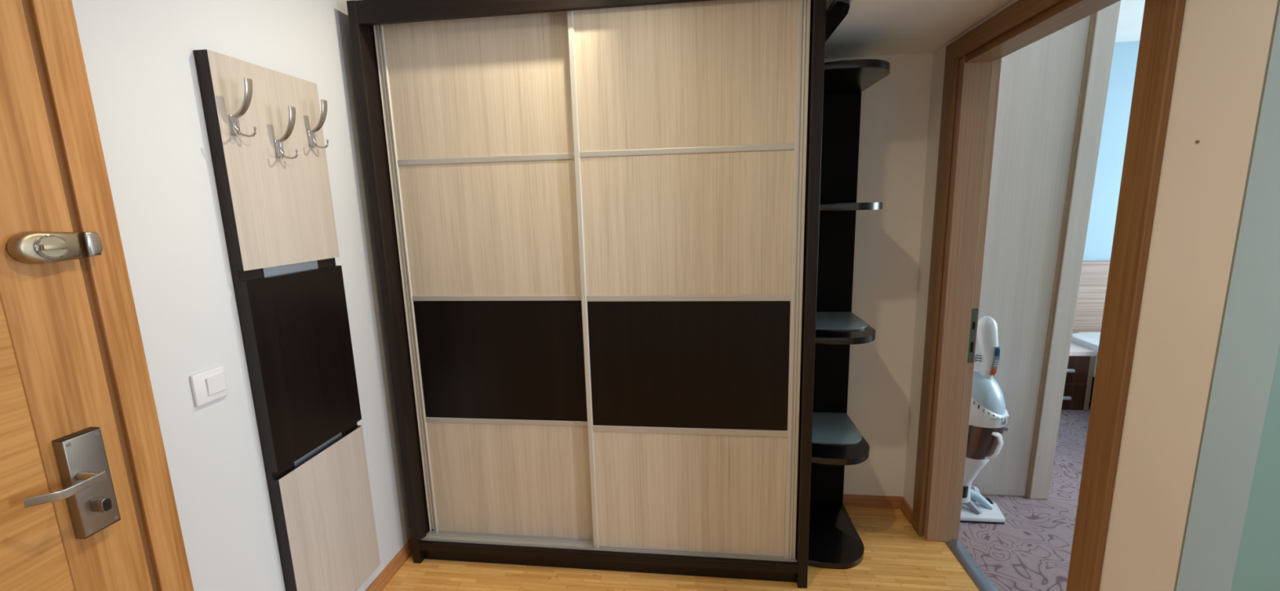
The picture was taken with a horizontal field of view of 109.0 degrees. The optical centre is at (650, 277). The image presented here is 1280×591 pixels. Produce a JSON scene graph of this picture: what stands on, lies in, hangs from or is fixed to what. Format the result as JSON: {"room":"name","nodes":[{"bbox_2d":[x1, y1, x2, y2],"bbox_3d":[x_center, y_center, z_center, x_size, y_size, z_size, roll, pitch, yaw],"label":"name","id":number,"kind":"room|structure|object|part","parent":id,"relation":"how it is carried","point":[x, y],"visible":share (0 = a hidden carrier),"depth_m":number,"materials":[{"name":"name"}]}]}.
{"room":"entrance hallway","nodes":[
{"label":"entrance hallway","id":0,"kind":"room"},
{"bbox_2d":[71,0,410,590],"bbox_3d":[-1.284,0.139,0.768,0.120,2.550,3.333,0,9,6],"label":"wall","id":1,"kind":"structure","parent":0,"point":[139,56],"depth_m":1.21,"materials":[{"name":"white paint"}]},
{"bbox_2d":[0,0,193,590],"bbox_3d":[-1.196,0.395,0.579,0.092,2.100,1.018,0,9,6],"label":"door","id":2,"kind":"structure","parent":1,"relation":"in","point":[87,502],"depth_m":0.93,"materials":[{"name":"brown wood"}]},
{"bbox_3d":[-1.159,-0.060,0.887,0.010,0.039,0.039,0,9,6],"label":"turn knob","id":3,"kind":"part","parent":2,"relation":"part of","materials":[{"name":"silver metal"}]},
{"bbox_3d":[-1.143,0.409,0.886,0.053,0.024,0.103,0,9,6],"label":"lever handle","id":4,"kind":"part","parent":2,"relation":"part of","materials":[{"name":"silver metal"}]},
{"bbox_3d":[-1.175,0.426,0.952,0.025,0.213,0.060,0,9,6],"label":"lever plate","id":5,"kind":"part","parent":2,"relation":"part of","materials":[{"name":"grey metal"}]},
{"bbox_2d":[189,365,228,406],"bbox_3d":[-1.166,0.286,1.208,0.016,0.084,0.079,0,9,6],"label":"light switch","id":6,"kind":"object","parent":1,"relation":"attached to","point":[207,386],"visible":1,"depth_m":1.20,"materials":[{"name":"white plastic"}]},
{"bbox_2d":[193,48,380,590],"bbox_3d":[-1.088,0.268,1.482,0.110,1.792,0.343,0,9,6],"label":"coat rack","id":7,"kind":"object","parent":1,"relation":"attached to","point":[264,125],"visible":1,"depth_m":1.42,"materials":[{"name":"brown wood"}]},
{"bbox_3d":[-1.094,-0.481,1.223,0.055,0.097,0.021,0,9,6],"label":"arm","id":8,"kind":"part","parent":7,"relation":"part of","materials":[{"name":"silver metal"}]},
{"bbox_3d":[-1.128,-0.331,1.390,0.019,0.577,0.343,0,9,6],"label":"light panel","id":9,"kind":"part","parent":7,"relation":"part of","materials":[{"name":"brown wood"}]},
{"bbox_3d":[-1.080,-0.455,1.353,0.055,0.097,0.021,0,9,6],"label":"arm","id":10,"kind":"part","parent":7,"relation":"part of","materials":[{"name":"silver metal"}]},
{"bbox_3d":[-1.111,0.268,1.485,0.021,0.577,0.343,0,9,6],"label":"dark panel","id":11,"kind":"part","parent":7,"relation":"part of","materials":[{"name":"brown wood"}]},
{"bbox_3d":[-1.068,-0.520,1.468,0.055,0.097,0.021,0,9,6],"label":"arm","id":12,"kind":"part","parent":7,"relation":"part of","materials":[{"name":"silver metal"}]},
{"bbox_3d":[-1.097,0.865,1.580,0.019,0.582,0.343,0,9,6],"label":"light panel","id":13,"kind":"part","parent":7,"relation":"part of","materials":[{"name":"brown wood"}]},
{"bbox_2d":[364,538,412,590],"bbox_3d":[-1.085,1.221,1.872,0.018,0.056,1.268,0,9,6],"label":"baseboard","id":14,"kind":"structure","parent":1,"relation":"attached to","point":[397,562],"depth_m":1.90,"materials":[{"name":"brown wood"}]},
{"bbox_2d":[382,506,979,590],"bbox_3d":[1.879,1.216,1.807,5.926,0.060,5.700,0,9,6],"label":"floor","id":15,"kind":"structure","parent":0,"point":[895,558],"depth_m":1.87,"materials":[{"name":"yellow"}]},
{"bbox_2d":[346,0,826,588],"bbox_3d":[-0.206,0.076,1.964,1.648,2.244,0.529,0,9,6],"label":"wardrobe","id":16,"kind":"object","parent":15,"relation":"on","point":[596,222],"visible":1,"depth_m":1.73,"materials":[{"name":"brown wood"}]},
{"bbox_3d":[-1.008,0.083,2.052,0.034,2.244,0.529,0,9,6],"label":"panel","id":17,"kind":"part","parent":16,"relation":"part of","materials":[{"name":"brown wood"}]},
{"bbox_3d":[-0.594,0.080,1.821,0.828,2.114,0.026,0,9,6],"label":"sliding door","id":18,"kind":"part","parent":16,"relation":"part of","materials":[{"name":"beige wood"}]},
{"bbox_3d":[-0.607,-0.713,1.693,0.766,0.510,0.010,0,9,6],"label":"light panel","id":19,"kind":"part","parent":16,"relation":"part of","materials":[{"name":"brown wood"}]},
{"bbox_3d":[-0.601,-0.450,1.733,0.766,0.024,0.015,0,9,6],"label":"rail","id":20,"kind":"part","parent":16,"relation":"part of","materials":[{"name":"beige metal"}]},
{"bbox_3d":[-0.594,-0.185,1.777,0.766,0.515,0.010,0,9,6],"label":"light panel","id":21,"kind":"part","parent":16,"relation":"part of","materials":[{"name":"brown wood"}]},
{"bbox_3d":[-0.588,0.080,1.817,0.766,0.023,0.015,0,9,6],"label":"rail","id":22,"kind":"part","parent":16,"relation":"part of","materials":[{"name":"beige metal"}]},
{"bbox_3d":[-0.581,0.339,1.860,0.766,0.505,0.010,0,9,6],"label":"dark panel","id":23,"kind":"part","parent":16,"relation":"part of","materials":[{"name":"black wood"}]},
{"bbox_3d":[-0.575,0.598,1.900,0.766,0.022,0.015,0,9,6],"label":"rail","id":24,"kind":"part","parent":16,"relation":"part of","materials":[{"name":"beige metal"}]},
{"bbox_3d":[-0.568,0.862,1.943,0.766,0.516,0.010,0,9,6],"label":"light panel","id":25,"kind":"part","parent":16,"relation":"part of","materials":[{"name":"brown wood"}]},
{"bbox_3d":[-0.561,1.119,1.985,0.766,0.009,0.014,0,9,6],"label":"rail","id":26,"kind":"part","parent":16,"relation":"part of","materials":[{"name":"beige metal"}]},
{"bbox_3d":[-0.209,1.132,1.875,1.578,0.009,0.017,0,9,6],"label":"rail","id":27,"kind":"part","parent":16,"relation":"part of","materials":[{"name":"black wood"}]},
{"bbox_3d":[-0.182,1.109,2.124,1.578,0.025,0.519,0,9,6],"label":"panel","id":28,"kind":"part","parent":16,"relation":"part of","materials":[{"name":"brown wood"}]},
{"bbox_3d":[0.112,-0.712,1.573,0.754,0.510,0.010,0,9,6],"label":"light panel","id":29,"kind":"part","parent":16,"relation":"part of","materials":[{"name":"brown wood"}]},
{"bbox_3d":[0.118,-0.450,1.613,0.754,0.023,0.015,0,9,6],"label":"rail","id":30,"kind":"part","parent":16,"relation":"part of","materials":[{"name":"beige metal"}]},
{"bbox_3d":[0.125,-0.189,1.656,0.754,0.508,0.010,0,9,6],"label":"light panel","id":31,"kind":"part","parent":16,"relation":"part of","materials":[{"name":"brown wood"}]},
{"bbox_3d":[0.142,0.078,1.698,0.816,2.110,0.026,0,9,6],"label":"sliding door","id":32,"kind":"part","parent":16,"relation":"part of","materials":[{"name":"beige wood"}]},
{"bbox_3d":[0.131,0.074,1.696,0.754,0.026,0.015,0,9,6],"label":"rail","id":33,"kind":"part","parent":16,"relation":"part of","materials":[{"name":"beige metal"}]},
{"bbox_3d":[0.138,0.334,1.739,0.754,0.504,0.010,0,9,6],"label":"dark panel","id":34,"kind":"part","parent":16,"relation":"part of","materials":[{"name":"black wood"}]},
{"bbox_3d":[0.144,0.596,1.779,0.754,0.026,0.015,0,9,6],"label":"rail","id":35,"kind":"part","parent":16,"relation":"part of","materials":[{"name":"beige metal"}]},
{"bbox_3d":[0.151,0.860,1.823,0.754,0.512,0.010,0,9,6],"label":"light panel","id":36,"kind":"part","parent":16,"relation":"part of","materials":[{"name":"brown wood"}]},
{"bbox_3d":[0.158,1.115,1.864,0.754,0.009,0.014,0,9,6],"label":"rail","id":37,"kind":"part","parent":16,"relation":"part of","materials":[{"name":"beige metal"}]},
{"bbox_3d":[0.595,0.070,1.877,0.036,2.244,0.529,0,9,6],"label":"panel","id":38,"kind":"part","parent":16,"relation":"part of","materials":[{"name":"brown wood"}]},
{"bbox_2d":[808,0,890,569],"bbox_3d":[0.752,0.146,1.815,0.286,2.106,0.638,0,9,6],"label":"corner shelf unit","id":39,"kind":"object","parent":15,"relation":"on","point":[834,541],"visible":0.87,"depth_m":2.01,"materials":[{"name":"black wood"}]},
{"bbox_3d":[0.785,0.149,2.128,0.283,2.000,0.019,0,9,6],"label":"panel","id":40,"kind":"part","parent":39,"relation":"part of","materials":[{"name":"black wood"}]},
{"bbox_3d":[0.796,1.157,2.075,0.272,0.026,0.400,0,9,6],"label":"shelf","id":41,"kind":"part","parent":39,"relation":"part of","materials":[{"name":"black paint"}]},
{"bbox_3d":[0.787,0.672,2.055,0.264,0.006,0.285,0,9,6],"label":"glass plate","id":42,"kind":"part","parent":39,"relation":"part of","materials":[{"name":"blue"}]},
{"bbox_3d":[0.784,0.698,2.002,0.272,0.026,0.400,0,9,6],"label":"shelf","id":43,"kind":"part","parent":39,"relation":"part of","materials":[{"name":"black paint"}]},
{"bbox_3d":[0.775,0.183,1.977,0.264,0.006,0.285,0,9,6],"label":"glass plate","id":44,"kind":"part","parent":39,"relation":"part of","materials":[{"name":"blue"}]},
{"bbox_3d":[0.772,0.208,1.925,0.272,0.026,0.400,0,9,6],"label":"shelf","id":45,"kind":"part","parent":39,"relation":"part of","materials":[{"name":"black paint"}]},
{"bbox_3d":[0.759,-0.289,1.845,0.272,0.026,0.400,0,9,6],"label":"shelf","id":46,"kind":"part","parent":39,"relation":"part of","materials":[{"name":"black paint"}]},
{"bbox_3d":[0.747,-0.771,1.769,0.272,0.026,0.400,0,9,6],"label":"shelf","id":47,"kind":"part","parent":39,"relation":"part of","materials":[{"name":"black paint"}]},
{"bbox_2d":[945,538,997,590],"bbox_3d":[1.294,1.219,1.664,0.070,0.008,0.775,0,9,6],"label":"threshold strip","id":48,"kind":"object","parent":15,"relation":"on","point":[983,583],"visible":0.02,"depth_m":1.87,"materials":[{"name":"silver metal"}]},
{"bbox_2d":[824,52,933,496],"bbox_3d":[0.131,-0.128,2.219,2.381,2.550,0.100,0,9,6],"label":"wall","id":49,"kind":"structure","parent":0,"point":[895,110],"depth_m":2.08,"materials":[{"name":"beige paint"}]},
{"bbox_2d":[843,493,902,509],"bbox_3d":[0.106,1.113,2.363,2.281,0.056,0.018,0,9,6],"label":"baseboard","id":50,"kind":"structure","parent":49,"relation":"attached to","point":[849,500],"depth_m":2.25,"materials":[{"name":"brown wood"}]},
{"bbox_2d":[824,0,1013,58],"bbox_3d":[0.865,-1.070,1.318,0.510,0.443,1.215,0,9,6],"label":"ceiling","id":51,"kind":"structure","parent":0,"point":[870,28],"depth_m":1.61,"materials":[{"name":"paint"}]},
{"bbox_2d":[958,401,1091,590],"bbox_3d":[3.104,1.077,2.324,3.400,0.016,2.620,0,9,6],"label":"floor","id":52,"kind":"structure","parent":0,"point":[1031,551],"depth_m":2.06,"materials":[{"name":"carpet"}]},
{"bbox_2d":[960,315,1008,524],"bbox_3d":[1.476,0.650,2.113,0.365,0.972,0.219,0,9,6],"label":"vacuum cleaner","id":53,"kind":"object","parent":52,"relation":"on","point":[988,415],"visible":0.8,"depth_m":2.05,"materials":[{"name":"white plastic"}]},
{"bbox_3d":[1.508,0.314,2.050,0.097,0.291,0.066,0,9,6],"label":"handle","id":54,"kind":"part","parent":53,"relation":"part of","materials":[{"name":"white plastic"}]},
{"bbox_3d":[1.531,0.752,2.033,0.037,0.135,0.057,-10,12,-41],"label":"bin handle","id":55,"kind":"part","parent":53,"relation":"part of","materials":[{"name":"white plastic"}]},
{"bbox_3d":[1.530,0.371,2.030,0.036,0.136,0.012,0,9,6],"label":"control panel","id":56,"kind":"part","parent":53,"relation":"part of","materials":[{"name":"grey plastic"}]},
{"bbox_2d":[971,0,1120,499],"bbox_3d":[1.704,-0.171,2.383,0.643,2.494,0.566,0,9,6],"label":"closet","id":57,"kind":"object","parent":52,"relation":"on","point":[1053,90],"visible":0.46,"depth_m":2.09,"materials":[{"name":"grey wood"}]},
{"bbox_3d":[1.959,-0.173,2.355,0.130,2.494,0.566,0,9,6],"label":"panel","id":58,"kind":"part","parent":57,"relation":"part of","materials":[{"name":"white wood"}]},
{"bbox_2d":[1061,342,1097,410],"bbox_3d":[2.849,0.690,3.369,0.470,0.432,0.400,0,9,6],"label":"nightstand","id":59,"kind":"object","parent":52,"relation":"on","point":[1080,369],"visible":0.34,"depth_m":3.18,"materials":[{"name":"brown wood"}]},
{"bbox_3d":[2.815,0.844,3.204,0.237,0.022,0.020,0,9,6],"label":"drawer pull","id":60,"kind":"part","parent":59,"relation":"part of","materials":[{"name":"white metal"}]},
{"bbox_3d":[2.810,0.645,3.172,0.237,0.022,0.020,0,9,6],"label":"drawer pull","id":61,"kind":"part","parent":59,"relation":"part of","materials":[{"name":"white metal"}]},
{"bbox_3d":[2.832,0.835,3.221,0.404,0.189,0.020,0,9,6],"label":"drawer","id":62,"kind":"part","parent":59,"relation":"part of","materials":[{"name":"brown wood"}]},
{"bbox_3d":[2.828,0.639,3.190,0.404,0.200,0.020,0,9,6],"label":"drawer","id":63,"kind":"part","parent":59,"relation":"part of","materials":[{"name":"brown wood"}]},
{"bbox_3d":[3.067,0.704,3.358,0.030,0.398,0.380,0,9,6],"label":"panel","id":64,"kind":"part","parent":59,"relation":"part of","materials":[{"name":"brown wood"}]},
{"bbox_2d":[1071,332,1100,402],"bbox_3d":[3.756,0.765,2.448,1.526,0.415,2.000,0,9,6],"label":"desk","id":65,"kind":"object","parent":52,"relation":"on","point":[1091,340],"visible":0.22,"depth_m":3.26,"materials":[{"name":"white wood"}]},
{"bbox_3d":[3.753,0.673,2.423,1.526,0.225,1.980,0,9,6],"label":"mattress","id":66,"kind":"part","parent":65,"relation":"part of","materials":[{"name":"white fabric"}]},
{"bbox_2d":[902,0,1277,590],"bbox_3d":[1.195,-0.032,1.452,0.100,2.550,1.211,0,9,6],"label":"wall","id":67,"kind":"structure","parent":0,"point":[1223,52],"depth_m":0.94,"materials":[{"name":"beige paint"}]},
{"bbox_2d":[900,497,912,524],"bbox_3d":[1.225,1.113,2.188,0.018,0.056,0.123,0,9,6],"label":"baseboard","id":68,"kind":"structure","parent":67,"relation":"attached to","point":[905,508],"depth_m":2.18,"materials":[{"name":"brown wood"}]},
{"bbox_2d":[911,0,1186,590],"bbox_3d":[1.216,0.192,1.501,0.161,2.090,0.925,0,9,6],"label":"door frame","id":69,"kind":"structure","parent":67,"relation":"in","point":[973,61],"depth_m":1.59,"materials":[{"name":"brown wood"}]},
{"bbox_3d":[1.189,0.126,1.922,0.016,2.090,0.073,0,9,6],"label":"casing","id":70,"kind":"part","parent":69,"relation":"part of","materials":[{"name":"brown wood"}]},
{"bbox_3d":[1.321,0.239,1.875,0.023,0.232,0.002,0,9,6],"label":"strike plate","id":71,"kind":"part","parent":69,"relation":"part of","materials":[{"name":"grey metal"}]},
{"bbox_3d":[1.119,-0.805,1.348,0.016,0.068,0.920,0,9,6],"label":"casing","id":72,"kind":"part","parent":69,"relation":"part of","materials":[{"name":"brown wood"}]},
{"bbox_3d":[1.099,0.260,1.092,0.016,2.090,0.075,0,9,6],"label":"casing","id":73,"kind":"part","parent":69,"relation":"part of","materials":[{"name":"brown wood"}]},
{"bbox_2d":[1173,0,1279,590],"bbox_3d":[1.131,0.064,0.856,0.100,2.550,0.004,0,9,6],"label":"wall","id":74,"kind":"structure","parent":67,"relation":"attached to","point":[1248,343],"depth_m":0.87,"materials":[{"name":"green paint"}]},
{"bbox_2d":[1083,40,1139,261],"bbox_3d":[3.242,-0.501,3.439,3.545,2.750,0.100,0,9,6],"label":"wall","id":75,"kind":"structure","parent":0,"point":[1104,207],"depth_m":3.31,"materials":[{"name":"paint"}]},
{"bbox_2d":[1072,260,1110,333],"bbox_3d":[3.471,0.320,3.478,2.710,0.905,0.034,0,9,6],"label":"headboard","id":76,"kind":"object","parent":75,"relation":"attached to","point":[1091,300],"visible":0.02,"depth_m":3.45,"materials":[{"name":"brown wood"}]},
{"bbox_2d":[1115,0,1145,42],"bbox_3d":[1.814,-1.381,1.394,5.926,0.100,5.700,0,9,6],"label":"ceiling","id":77,"kind":"structure","parent":0,"point":[1131,11],"depth_m":2.81,"materials":[{"name":"paint"}]},
{"bbox_2d":[1231,343,1279,590],"bbox_3d":[2.954,0.033,0.766,3.545,2.550,0.100,0,9,6],"label":"wall","id":78,"kind":"structure","parent":0,"point":[1257,567],"depth_m":0.97,"materials":[{"name":"green paint"}]}
]}

